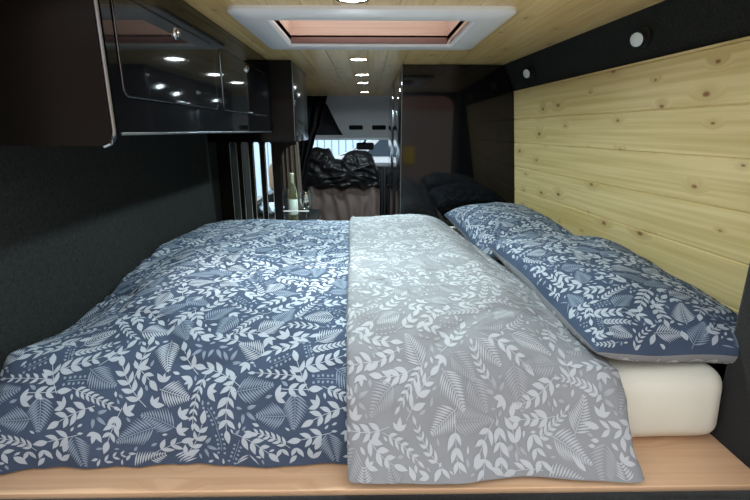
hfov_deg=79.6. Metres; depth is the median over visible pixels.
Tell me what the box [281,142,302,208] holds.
curtain
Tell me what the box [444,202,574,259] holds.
pillow
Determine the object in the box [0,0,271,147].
upper cabinet
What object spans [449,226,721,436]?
mattress
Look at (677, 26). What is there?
wall
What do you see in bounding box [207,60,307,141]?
upper cabinet
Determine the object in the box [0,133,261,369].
wall
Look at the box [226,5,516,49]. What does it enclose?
skylight
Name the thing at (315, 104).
curtain
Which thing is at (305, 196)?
bowl
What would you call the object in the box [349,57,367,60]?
recessed light
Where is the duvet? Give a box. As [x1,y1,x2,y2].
[0,214,643,483]
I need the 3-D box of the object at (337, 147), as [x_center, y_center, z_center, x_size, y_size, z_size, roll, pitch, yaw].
[-1.027,-2.871,12.725,1.407,0.440,0.100,0,15,-1]
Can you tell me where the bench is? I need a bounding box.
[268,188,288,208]
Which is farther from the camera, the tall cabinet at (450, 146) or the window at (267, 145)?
the window at (267, 145)
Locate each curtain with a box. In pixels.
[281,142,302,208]
[298,96,326,186]
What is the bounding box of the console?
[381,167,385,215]
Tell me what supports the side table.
on the floor
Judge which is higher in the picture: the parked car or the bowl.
the parked car
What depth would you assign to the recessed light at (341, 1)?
1.11 m
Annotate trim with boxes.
[514,36,749,92]
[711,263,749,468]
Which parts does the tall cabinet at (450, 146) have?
door, door handle, door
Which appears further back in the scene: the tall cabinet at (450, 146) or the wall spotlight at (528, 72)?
the tall cabinet at (450, 146)
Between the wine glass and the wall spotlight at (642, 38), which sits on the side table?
the wine glass
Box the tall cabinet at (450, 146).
[388,64,513,225]
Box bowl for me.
[300,191,311,208]
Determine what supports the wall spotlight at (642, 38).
attached to the wall at (677, 26)
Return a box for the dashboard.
[304,163,387,208]
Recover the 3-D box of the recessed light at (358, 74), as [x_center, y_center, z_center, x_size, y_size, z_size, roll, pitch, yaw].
[-0.073,-1.004,2.578,0.090,0.006,0.090,0,15,-1]
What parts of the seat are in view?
backrest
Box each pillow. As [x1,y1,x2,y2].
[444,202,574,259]
[487,234,738,363]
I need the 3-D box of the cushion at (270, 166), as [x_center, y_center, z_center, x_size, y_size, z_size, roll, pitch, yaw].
[-0.734,-0.529,3.264,0.068,0.192,0.099,0,15,-1]
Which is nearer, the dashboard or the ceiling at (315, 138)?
the ceiling at (315, 138)
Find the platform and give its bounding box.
[0,433,749,499]
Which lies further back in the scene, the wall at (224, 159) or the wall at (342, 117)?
the wall at (342, 117)
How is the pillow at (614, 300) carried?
on the mattress
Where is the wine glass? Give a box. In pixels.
[300,191,311,219]
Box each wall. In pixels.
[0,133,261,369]
[216,142,295,220]
[315,97,388,137]
[502,0,749,433]
[514,40,749,313]
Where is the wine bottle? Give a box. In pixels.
[288,173,298,219]
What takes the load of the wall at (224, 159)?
on the floor
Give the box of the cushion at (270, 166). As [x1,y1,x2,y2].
[268,164,272,189]
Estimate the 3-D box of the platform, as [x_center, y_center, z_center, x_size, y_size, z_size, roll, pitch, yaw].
[-0.023,0.628,1.706,1.496,0.808,1.646,0,15,-1]
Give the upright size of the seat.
1.286 m
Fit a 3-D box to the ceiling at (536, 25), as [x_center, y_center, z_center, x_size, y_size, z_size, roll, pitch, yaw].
[-0.052,-1.163,3.105,1.900,0.030,5.400,0,15,-1]
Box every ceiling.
[183,0,664,96]
[315,138,388,139]
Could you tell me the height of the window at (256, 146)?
1.517 m
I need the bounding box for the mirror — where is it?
[356,140,373,149]
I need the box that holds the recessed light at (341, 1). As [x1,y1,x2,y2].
[337,0,368,3]
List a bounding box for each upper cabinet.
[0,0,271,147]
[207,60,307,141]
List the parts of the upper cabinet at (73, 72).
panel, door, frame, edge trim, door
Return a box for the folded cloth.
[258,202,283,214]
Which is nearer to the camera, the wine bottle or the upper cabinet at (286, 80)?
the upper cabinet at (286, 80)
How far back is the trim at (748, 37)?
1.19 m
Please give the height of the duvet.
0.292 m
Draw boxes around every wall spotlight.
[523,66,534,78]
[629,27,651,47]
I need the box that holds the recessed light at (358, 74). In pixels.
[355,73,369,75]
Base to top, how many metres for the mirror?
0.120 m
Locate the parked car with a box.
[335,140,388,162]
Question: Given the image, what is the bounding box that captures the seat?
[302,147,379,220]
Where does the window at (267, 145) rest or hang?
attached to the wall at (224, 159)
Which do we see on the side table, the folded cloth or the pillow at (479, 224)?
the folded cloth
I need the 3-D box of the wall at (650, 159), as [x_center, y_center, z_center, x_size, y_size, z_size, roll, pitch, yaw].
[0.802,-0.195,1.646,0.155,0.830,1.403,-1,15,-3]
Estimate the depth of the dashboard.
5.50 m
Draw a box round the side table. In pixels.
[258,209,321,220]

